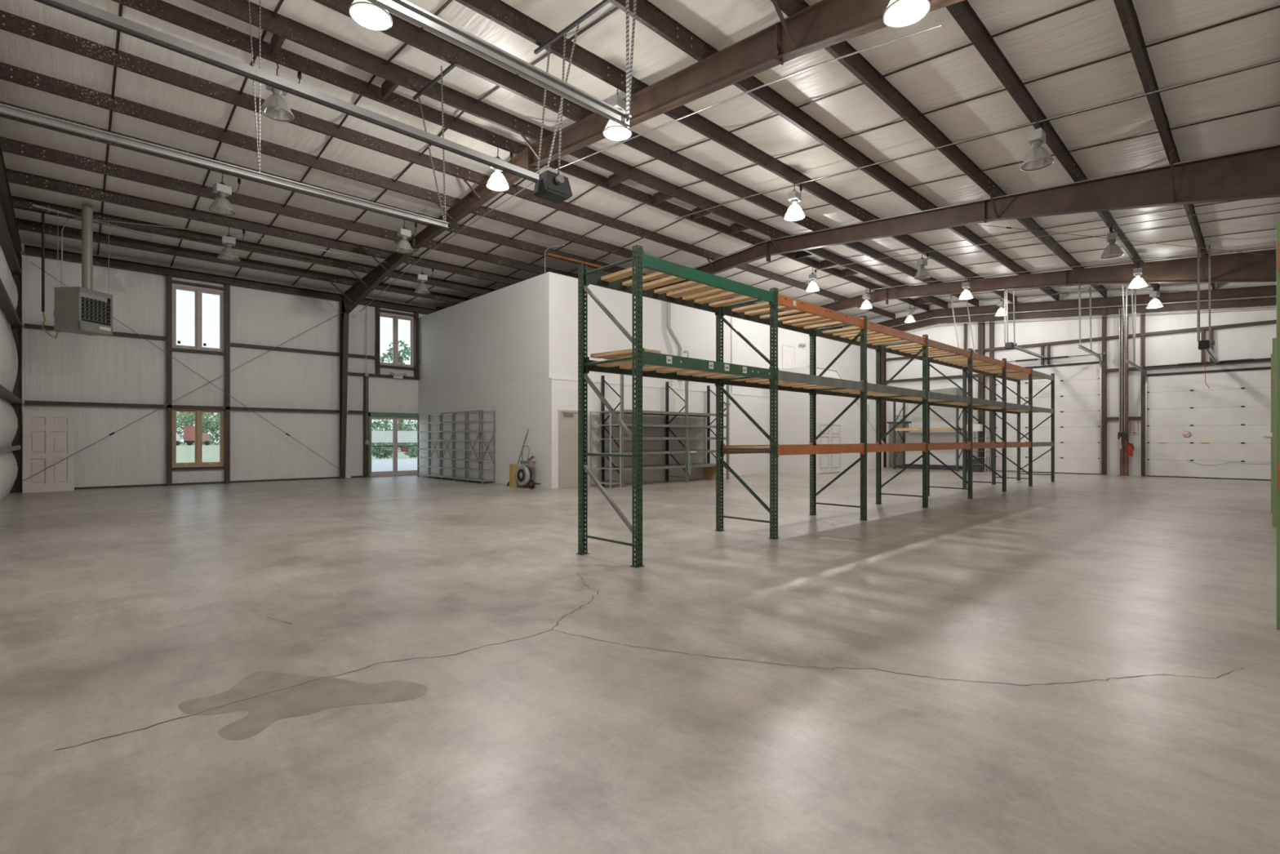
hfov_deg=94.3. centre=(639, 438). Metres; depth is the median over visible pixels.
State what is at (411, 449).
shrub
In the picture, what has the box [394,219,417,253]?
lamp
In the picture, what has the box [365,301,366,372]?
conduit
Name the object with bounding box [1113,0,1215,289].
roof purlin
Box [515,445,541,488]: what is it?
cart
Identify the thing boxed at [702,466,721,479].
cardboard box
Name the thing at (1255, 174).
roof beam
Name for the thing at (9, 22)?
roof purlin
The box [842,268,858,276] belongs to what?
channel
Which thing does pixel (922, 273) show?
lamp
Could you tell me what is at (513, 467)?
cardboard box
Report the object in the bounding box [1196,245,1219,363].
opener
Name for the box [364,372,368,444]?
conduit
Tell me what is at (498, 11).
purlin
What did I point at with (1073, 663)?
floor
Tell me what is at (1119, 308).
conduit
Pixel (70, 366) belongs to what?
wall
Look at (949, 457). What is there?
storage rack
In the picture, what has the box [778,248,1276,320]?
roof beam
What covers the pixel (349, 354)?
wall girt
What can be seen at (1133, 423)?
fire sign
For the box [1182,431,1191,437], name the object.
sticker
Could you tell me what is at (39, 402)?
beam
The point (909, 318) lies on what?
lamp
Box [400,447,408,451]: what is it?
door sign
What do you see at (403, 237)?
socket
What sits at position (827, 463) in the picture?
door
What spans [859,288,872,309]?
lamp
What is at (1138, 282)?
lamp
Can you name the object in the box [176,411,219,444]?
treeline
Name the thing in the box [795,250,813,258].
channel
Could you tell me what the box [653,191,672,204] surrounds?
channel
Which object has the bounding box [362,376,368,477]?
post
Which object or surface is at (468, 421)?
metal shelving
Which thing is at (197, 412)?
window
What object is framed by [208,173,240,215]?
lamp
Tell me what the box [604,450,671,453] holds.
shelf
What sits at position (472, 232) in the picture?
purlin
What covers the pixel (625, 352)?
board
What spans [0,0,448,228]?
door track
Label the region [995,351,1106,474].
door
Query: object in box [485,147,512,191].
lamp
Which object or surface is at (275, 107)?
lamp
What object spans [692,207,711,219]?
channel
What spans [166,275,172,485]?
post
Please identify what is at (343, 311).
rod
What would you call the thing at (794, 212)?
lamp
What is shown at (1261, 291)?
wall frame
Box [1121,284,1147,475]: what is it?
door track
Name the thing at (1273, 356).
rack
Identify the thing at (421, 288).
lamp
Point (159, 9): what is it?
roof purlin
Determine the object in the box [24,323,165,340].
beam
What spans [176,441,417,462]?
ground
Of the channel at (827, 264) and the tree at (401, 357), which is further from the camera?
the tree at (401, 357)
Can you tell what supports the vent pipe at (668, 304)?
attached to the wall at (511, 351)
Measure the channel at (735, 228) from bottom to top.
0.260 m
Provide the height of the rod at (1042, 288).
0.580 m
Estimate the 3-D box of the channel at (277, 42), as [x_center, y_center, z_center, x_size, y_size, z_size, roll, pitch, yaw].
[-5.223,-5.785,8.573,0.060,0.260,0.640,0,0,-44]
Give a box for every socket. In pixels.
[217,191,226,197]
[225,243,232,247]
[271,87,282,95]
[400,235,407,239]
[791,199,797,204]
[1031,140,1042,147]
[1108,240,1115,244]
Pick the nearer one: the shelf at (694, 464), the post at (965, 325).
the shelf at (694, 464)
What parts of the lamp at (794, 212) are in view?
plate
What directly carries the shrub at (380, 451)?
on the ground
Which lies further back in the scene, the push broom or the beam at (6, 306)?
the push broom
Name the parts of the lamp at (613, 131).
plate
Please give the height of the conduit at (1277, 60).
0.936 m
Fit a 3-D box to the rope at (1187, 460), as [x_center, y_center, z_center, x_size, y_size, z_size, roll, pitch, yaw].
[19.273,0.804,19.349,0.016,0.152,2.164,0,0,-44]
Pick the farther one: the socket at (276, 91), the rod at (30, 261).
the rod at (30, 261)
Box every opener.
[33,0,579,204]
[1004,289,1045,359]
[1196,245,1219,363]
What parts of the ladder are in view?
rail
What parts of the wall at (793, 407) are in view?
trim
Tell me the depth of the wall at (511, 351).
18.23 m
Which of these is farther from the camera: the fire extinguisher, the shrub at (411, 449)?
the shrub at (411, 449)
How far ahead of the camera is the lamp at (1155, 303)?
19.31 m
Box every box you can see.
[509,463,518,486]
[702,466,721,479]
[1117,431,1125,449]
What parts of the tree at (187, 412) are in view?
crown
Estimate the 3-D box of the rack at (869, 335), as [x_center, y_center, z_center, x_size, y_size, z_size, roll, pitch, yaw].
[6.010,-0.345,12.511,17.660,3.320,1.010,0,0,-44]
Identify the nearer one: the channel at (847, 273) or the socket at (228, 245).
the socket at (228, 245)
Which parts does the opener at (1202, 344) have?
rail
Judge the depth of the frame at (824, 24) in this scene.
8.61 m
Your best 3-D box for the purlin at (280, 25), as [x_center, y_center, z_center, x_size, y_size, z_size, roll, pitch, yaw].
[3.007,-5.759,15.875,28.510,0.262,0.125,0,0,-44]
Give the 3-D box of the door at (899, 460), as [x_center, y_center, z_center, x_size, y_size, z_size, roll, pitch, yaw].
[11.845,0.265,27.181,0.115,2.100,1.070,0,0,-44]
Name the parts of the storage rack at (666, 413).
post, post, post, post, post, post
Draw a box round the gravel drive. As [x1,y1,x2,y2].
[371,457,417,471]
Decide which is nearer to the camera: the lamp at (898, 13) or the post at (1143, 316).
the lamp at (898, 13)
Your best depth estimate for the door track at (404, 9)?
4.99 m
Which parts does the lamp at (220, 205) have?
plate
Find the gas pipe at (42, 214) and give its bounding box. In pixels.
[41,213,62,338]
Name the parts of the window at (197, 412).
sash, window rail, sash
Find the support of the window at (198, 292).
attached to the wall at (70, 366)
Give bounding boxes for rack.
[576,244,1054,567]
[600,374,728,487]
[893,387,967,471]
[1271,337,1276,526]
[1276,222,1279,630]
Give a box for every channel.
[270,33,285,57]
[381,80,399,100]
[545,253,604,268]
[608,173,628,187]
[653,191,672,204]
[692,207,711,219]
[730,222,748,234]
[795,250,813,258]
[820,259,837,268]
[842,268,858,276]
[914,297,928,304]
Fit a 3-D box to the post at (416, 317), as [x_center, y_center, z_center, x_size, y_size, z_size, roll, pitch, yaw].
[-8.151,-3.450,21.610,0.110,2.430,0.200,0,0,-44]
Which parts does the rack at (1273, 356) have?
post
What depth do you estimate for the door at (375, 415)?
21.14 m
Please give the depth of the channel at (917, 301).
24.84 m
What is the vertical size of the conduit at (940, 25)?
1.119 m
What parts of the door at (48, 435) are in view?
raised panel, raised panel, raised panel, raised panel, raised panel, raised panel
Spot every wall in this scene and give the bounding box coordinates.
[0,245,17,500]
[20,240,443,489]
[417,271,869,488]
[777,364,884,474]
[833,282,1276,475]
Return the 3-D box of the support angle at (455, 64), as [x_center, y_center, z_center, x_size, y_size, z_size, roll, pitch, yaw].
[-3.205,-5.555,9.238,0.040,0.140,1.503,0,0,-44]
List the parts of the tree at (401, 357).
crown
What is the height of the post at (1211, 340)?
1.100 m
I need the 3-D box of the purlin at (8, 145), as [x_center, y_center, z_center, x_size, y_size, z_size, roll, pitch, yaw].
[-1.286,-5.303,20.383,28.510,0.262,0.125,0,0,-44]
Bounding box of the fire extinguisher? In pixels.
[1126,442,1133,455]
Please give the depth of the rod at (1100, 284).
21.33 m
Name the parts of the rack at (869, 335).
post, upright frame, post, post, upright frame, shelf panel, post, post, upright frame, post, post, upright frame, post, post, upright frame, post, post, upright frame, post, post, upright frame, post, post, upright frame, post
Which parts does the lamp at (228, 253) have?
plate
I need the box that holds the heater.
[31,204,151,335]
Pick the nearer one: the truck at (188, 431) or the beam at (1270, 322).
the beam at (1270, 322)
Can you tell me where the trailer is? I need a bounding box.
[371,430,417,450]
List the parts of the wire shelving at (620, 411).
post, post, shelf, shelf, shelf, shelf, shelf, post, post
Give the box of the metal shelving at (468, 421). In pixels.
[417,409,494,483]
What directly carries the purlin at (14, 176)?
attached to the frame at (824, 24)
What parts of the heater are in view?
hanger rod, casing, hanger rod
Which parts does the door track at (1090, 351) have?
rail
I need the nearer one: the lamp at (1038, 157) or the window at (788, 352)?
the lamp at (1038, 157)
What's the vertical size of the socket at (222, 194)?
0.090 m
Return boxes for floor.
[0,466,1279,853]
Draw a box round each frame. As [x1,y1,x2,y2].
[0,142,22,493]
[329,0,964,478]
[837,284,1276,475]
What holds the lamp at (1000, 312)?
hanging from the purlin at (498, 11)
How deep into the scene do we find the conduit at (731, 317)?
21.08 m
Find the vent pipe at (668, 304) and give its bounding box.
[666,291,682,381]
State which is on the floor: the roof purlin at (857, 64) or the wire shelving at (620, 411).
the wire shelving at (620, 411)
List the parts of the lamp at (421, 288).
plate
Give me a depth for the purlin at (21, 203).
15.49 m
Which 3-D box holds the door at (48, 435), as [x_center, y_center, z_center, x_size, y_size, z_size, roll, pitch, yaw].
[-14.778,0.295,14.848,0.915,2.040,0.232,0,0,-44]
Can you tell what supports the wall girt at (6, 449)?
attached to the wall at (8, 351)
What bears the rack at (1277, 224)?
on the floor
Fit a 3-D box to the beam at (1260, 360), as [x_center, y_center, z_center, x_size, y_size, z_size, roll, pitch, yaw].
[19.070,-2.495,19.576,0.180,0.100,5.950,0,0,-44]
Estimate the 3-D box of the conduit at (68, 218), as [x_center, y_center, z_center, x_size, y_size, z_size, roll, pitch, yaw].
[-9.802,-3.940,14.726,6.703,2.111,0.481,0,0,-34]
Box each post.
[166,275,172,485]
[224,284,230,483]
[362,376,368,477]
[374,306,379,374]
[413,311,418,377]
[964,324,967,374]
[989,319,994,471]
[1040,345,1044,364]
[1047,345,1049,364]
[1102,307,1106,475]
[1141,308,1145,475]
[1200,329,1204,362]
[1209,328,1213,361]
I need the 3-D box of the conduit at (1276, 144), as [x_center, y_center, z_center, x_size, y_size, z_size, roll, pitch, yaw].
[5.008,-5.133,15.332,0.026,0.956,18.702,0,0,-44]
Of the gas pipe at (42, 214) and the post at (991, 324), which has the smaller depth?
the gas pipe at (42, 214)
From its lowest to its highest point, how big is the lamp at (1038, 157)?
0.761 m
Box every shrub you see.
[371,441,398,458]
[403,442,417,457]
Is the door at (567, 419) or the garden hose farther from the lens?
the garden hose
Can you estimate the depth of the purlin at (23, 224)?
16.15 m
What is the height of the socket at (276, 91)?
0.090 m
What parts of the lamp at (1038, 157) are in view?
plate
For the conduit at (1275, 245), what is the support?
attached to the roof purlin at (857, 64)
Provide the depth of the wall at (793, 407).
22.56 m
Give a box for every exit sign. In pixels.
[390,372,406,378]
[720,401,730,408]
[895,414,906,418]
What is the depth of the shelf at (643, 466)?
17.42 m
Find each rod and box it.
[22,311,343,480]
[30,261,340,470]
[974,223,1263,254]
[983,284,1102,309]
[1041,288,1195,291]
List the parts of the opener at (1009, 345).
rail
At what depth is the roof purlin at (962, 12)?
8.80 m
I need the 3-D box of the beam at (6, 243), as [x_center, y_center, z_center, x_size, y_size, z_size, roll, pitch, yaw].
[-10.956,-4.075,9.983,0.200,0.100,12.570,0,0,-44]
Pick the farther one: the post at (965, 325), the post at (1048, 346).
the post at (965, 325)
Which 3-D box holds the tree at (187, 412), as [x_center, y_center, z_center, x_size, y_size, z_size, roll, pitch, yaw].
[-122.084,-6.902,165.246,14.166,16.644,12.805,0,0,-44]
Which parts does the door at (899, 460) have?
frame, frame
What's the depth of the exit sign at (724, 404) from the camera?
20.61 m
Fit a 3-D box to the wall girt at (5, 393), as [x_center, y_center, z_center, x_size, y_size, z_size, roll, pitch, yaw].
[-10.956,-0.915,9.983,0.200,0.100,12.570,0,0,-44]
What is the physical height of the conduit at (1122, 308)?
4.450 m
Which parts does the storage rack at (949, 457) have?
post, post, post, post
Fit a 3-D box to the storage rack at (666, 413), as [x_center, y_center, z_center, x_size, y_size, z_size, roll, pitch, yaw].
[0.904,-0.235,18.032,4.690,3.100,0.880,0,0,-44]
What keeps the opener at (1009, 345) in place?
attached to the door at (1077, 385)
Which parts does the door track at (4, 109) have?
rail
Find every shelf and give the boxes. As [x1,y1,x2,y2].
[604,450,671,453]
[613,465,676,467]
[668,462,712,465]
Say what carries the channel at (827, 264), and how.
attached to the ceiling
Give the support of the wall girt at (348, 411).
attached to the wall at (70, 366)
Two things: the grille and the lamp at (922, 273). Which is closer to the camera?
the grille
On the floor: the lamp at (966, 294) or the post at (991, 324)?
the post at (991, 324)
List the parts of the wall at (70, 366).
window rail, window rail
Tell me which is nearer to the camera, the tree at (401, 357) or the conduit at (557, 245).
the conduit at (557, 245)
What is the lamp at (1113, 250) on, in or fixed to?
hanging from the roof purlin at (962, 12)
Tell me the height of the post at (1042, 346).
0.750 m
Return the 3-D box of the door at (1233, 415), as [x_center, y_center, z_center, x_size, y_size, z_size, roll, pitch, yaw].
[19.023,-0.650,19.538,0.280,3.930,3.960,0,0,-44]
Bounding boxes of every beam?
[0,205,21,275]
[0,278,21,327]
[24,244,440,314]
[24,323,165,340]
[24,400,339,413]
[230,342,339,355]
[347,372,419,379]
[654,145,1279,288]
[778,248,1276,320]
[884,320,1276,360]
[1104,357,1271,372]
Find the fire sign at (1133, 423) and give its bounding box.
[1130,420,1137,434]
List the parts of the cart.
handle, plate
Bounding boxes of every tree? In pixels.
[177,412,219,431]
[380,340,410,430]
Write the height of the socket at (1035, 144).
0.090 m
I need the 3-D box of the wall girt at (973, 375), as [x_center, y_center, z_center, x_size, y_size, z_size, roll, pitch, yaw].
[12.950,-2.655,26.003,0.180,0.100,4.400,0,0,-44]
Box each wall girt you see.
[0,384,21,403]
[0,444,21,453]
[346,410,364,413]
[347,353,377,359]
[884,373,987,382]
[1104,417,1119,420]
[1128,416,1142,419]
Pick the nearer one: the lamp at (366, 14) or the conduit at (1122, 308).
the lamp at (366, 14)
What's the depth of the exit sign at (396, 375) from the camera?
21.03 m
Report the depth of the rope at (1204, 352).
15.20 m
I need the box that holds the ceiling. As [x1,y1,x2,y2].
[0,0,1279,330]
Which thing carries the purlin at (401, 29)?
attached to the frame at (824, 24)
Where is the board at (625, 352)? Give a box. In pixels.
[590,348,648,358]
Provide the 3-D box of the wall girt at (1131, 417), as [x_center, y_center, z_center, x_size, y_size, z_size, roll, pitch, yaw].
[17.612,-0.735,21.107,0.180,0.100,0.380,0,0,-44]
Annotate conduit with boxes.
[61,217,386,287]
[360,24,942,311]
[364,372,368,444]
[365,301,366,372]
[544,244,564,272]
[675,58,1279,219]
[692,143,1279,268]
[731,316,732,393]
[813,202,1279,271]
[866,244,1276,290]
[888,295,1276,327]
[904,306,1276,331]
[1119,307,1119,431]
[1121,307,1122,432]
[1124,307,1124,431]
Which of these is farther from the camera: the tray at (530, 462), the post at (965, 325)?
the post at (965, 325)
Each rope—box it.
[1186,460,1271,465]
[1204,351,1209,388]
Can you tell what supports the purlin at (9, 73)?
attached to the frame at (824, 24)
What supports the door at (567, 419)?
in the wall at (511, 351)
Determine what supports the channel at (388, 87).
attached to the ceiling
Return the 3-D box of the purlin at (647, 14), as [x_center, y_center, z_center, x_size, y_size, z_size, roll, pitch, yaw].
[5.779,-5.424,12.964,28.510,0.262,0.125,0,0,-44]
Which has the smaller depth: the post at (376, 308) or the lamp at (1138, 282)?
the lamp at (1138, 282)
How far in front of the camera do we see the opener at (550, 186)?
5.81 m
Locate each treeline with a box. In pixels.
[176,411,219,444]
[371,418,417,448]
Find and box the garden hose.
[688,448,690,475]
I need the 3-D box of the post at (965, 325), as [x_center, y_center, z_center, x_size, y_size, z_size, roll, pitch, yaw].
[13.781,-3.785,25.137,0.170,2.200,0.080,0,0,-44]
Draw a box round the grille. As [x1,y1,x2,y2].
[81,296,110,325]
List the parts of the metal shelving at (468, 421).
post, shelf, shelf, shelf, shelf, post, shelf, post, shelf, shelf, shelf, shelf, post, shelf, shelf, post, shelf, shelf, shelf, shelf, post, shelf, shelf, shelf, shelf, post, shelf, shelf, shelf, post, post, shelf, shelf, shelf, shelf, shelf, shelf, shelf, shelf, post, post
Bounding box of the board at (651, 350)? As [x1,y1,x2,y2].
[603,349,661,359]
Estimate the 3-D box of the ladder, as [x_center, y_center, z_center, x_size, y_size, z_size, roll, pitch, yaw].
[13.568,0.355,23.817,0.736,1.880,0.718,0,0,-44]
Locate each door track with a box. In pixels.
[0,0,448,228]
[366,0,636,127]
[950,294,975,355]
[1076,284,1102,474]
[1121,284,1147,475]
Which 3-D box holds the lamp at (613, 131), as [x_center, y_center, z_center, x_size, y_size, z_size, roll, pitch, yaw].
[-0.336,-5.035,9.074,0.462,0.761,0.462,0,0,-11]
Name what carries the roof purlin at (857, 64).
attached to the frame at (824, 24)
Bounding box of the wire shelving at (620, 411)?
[589,410,621,488]
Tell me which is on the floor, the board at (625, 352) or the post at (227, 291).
the post at (227, 291)
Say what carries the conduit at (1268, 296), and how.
attached to the ceiling
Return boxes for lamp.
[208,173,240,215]
[217,226,245,262]
[260,63,302,121]
[348,0,392,31]
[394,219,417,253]
[413,266,434,294]
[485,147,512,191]
[603,84,631,141]
[783,181,805,221]
[805,266,819,292]
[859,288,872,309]
[882,0,931,27]
[904,304,915,322]
[913,251,930,279]
[958,275,973,299]
[994,294,1006,315]
[1019,115,1053,171]
[1100,222,1124,258]
[1127,260,1147,288]
[1145,284,1163,308]
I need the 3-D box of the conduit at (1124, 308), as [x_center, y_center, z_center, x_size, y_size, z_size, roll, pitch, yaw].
[17.296,-2.460,21.193,0.031,4.450,0.036,0,0,-44]
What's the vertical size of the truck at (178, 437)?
4.192 m
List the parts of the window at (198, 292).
sash, window rail, sash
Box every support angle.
[413,61,457,100]
[533,0,611,54]
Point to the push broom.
(508, 483)
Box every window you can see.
[172,284,225,355]
[172,408,225,470]
[379,312,415,369]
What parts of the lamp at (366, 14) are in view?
bulb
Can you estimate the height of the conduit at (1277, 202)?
0.936 m
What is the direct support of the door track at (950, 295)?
attached to the wall at (1254, 342)
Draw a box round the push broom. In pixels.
[506,428,528,485]
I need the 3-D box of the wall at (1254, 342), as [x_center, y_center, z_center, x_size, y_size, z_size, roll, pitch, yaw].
[13.244,-2.310,26.020,0.330,7.250,23.320,0,0,-44]
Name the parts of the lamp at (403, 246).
plate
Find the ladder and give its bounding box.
[966,423,991,471]
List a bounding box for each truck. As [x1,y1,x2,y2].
[176,432,181,445]
[183,426,210,444]
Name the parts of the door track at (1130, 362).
rail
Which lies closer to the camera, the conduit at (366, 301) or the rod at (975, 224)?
the rod at (975, 224)
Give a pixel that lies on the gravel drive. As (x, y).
(377, 464)
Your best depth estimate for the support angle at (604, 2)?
7.63 m
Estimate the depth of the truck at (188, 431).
128.59 m
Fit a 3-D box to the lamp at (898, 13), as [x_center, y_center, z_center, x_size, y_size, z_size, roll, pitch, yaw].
[2.699,-4.675,5.989,0.462,0.761,0.462,0,0,16]
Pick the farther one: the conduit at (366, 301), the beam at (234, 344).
the conduit at (366, 301)
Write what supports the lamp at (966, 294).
hanging from the purlin at (498, 11)
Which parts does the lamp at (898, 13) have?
bulb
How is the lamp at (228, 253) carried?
hanging from the purlin at (14, 176)
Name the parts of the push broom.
handle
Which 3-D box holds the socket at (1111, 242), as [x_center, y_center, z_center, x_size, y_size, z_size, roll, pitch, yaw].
[11.070,-4.603,13.925,0.140,0.090,0.140,0,0,34]
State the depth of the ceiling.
10.50 m
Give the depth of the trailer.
65.65 m
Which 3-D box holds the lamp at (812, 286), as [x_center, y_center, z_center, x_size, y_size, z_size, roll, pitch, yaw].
[5.676,-5.251,19.495,0.462,0.761,0.462,0,0,-11]
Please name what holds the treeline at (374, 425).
on the ground
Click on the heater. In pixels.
(83, 310)
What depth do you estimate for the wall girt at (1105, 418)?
21.54 m
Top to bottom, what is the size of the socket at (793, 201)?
0.090 m
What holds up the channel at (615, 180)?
attached to the roof purlin at (159, 9)
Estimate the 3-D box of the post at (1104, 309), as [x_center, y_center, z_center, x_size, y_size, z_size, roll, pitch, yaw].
[17.009,-1.735,21.748,0.170,6.100,0.120,0,0,-44]
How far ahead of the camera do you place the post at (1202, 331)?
19.80 m
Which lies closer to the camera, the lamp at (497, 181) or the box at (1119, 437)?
the lamp at (497, 181)
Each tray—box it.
[520,460,535,464]
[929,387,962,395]
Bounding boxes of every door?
[22,408,74,493]
[368,412,418,476]
[558,409,577,488]
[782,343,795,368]
[817,422,840,473]
[887,421,911,466]
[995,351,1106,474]
[1140,358,1271,480]
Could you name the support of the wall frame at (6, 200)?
attached to the wall at (8, 351)
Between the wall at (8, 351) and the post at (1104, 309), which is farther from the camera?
the post at (1104, 309)
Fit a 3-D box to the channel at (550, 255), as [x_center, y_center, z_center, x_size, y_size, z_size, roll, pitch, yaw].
[-1.904,-5.261,17.588,2.003,0.072,0.110,0,0,-41]
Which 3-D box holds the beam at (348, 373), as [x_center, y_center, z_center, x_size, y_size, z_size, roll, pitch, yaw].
[-8.839,-2.197,20.955,3.100,0.085,0.200,0,0,-44]
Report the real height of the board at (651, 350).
0.060 m
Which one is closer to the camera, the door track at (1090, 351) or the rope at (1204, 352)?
the rope at (1204, 352)
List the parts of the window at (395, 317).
sash, window rail, sash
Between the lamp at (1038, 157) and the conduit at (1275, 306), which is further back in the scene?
the conduit at (1275, 306)

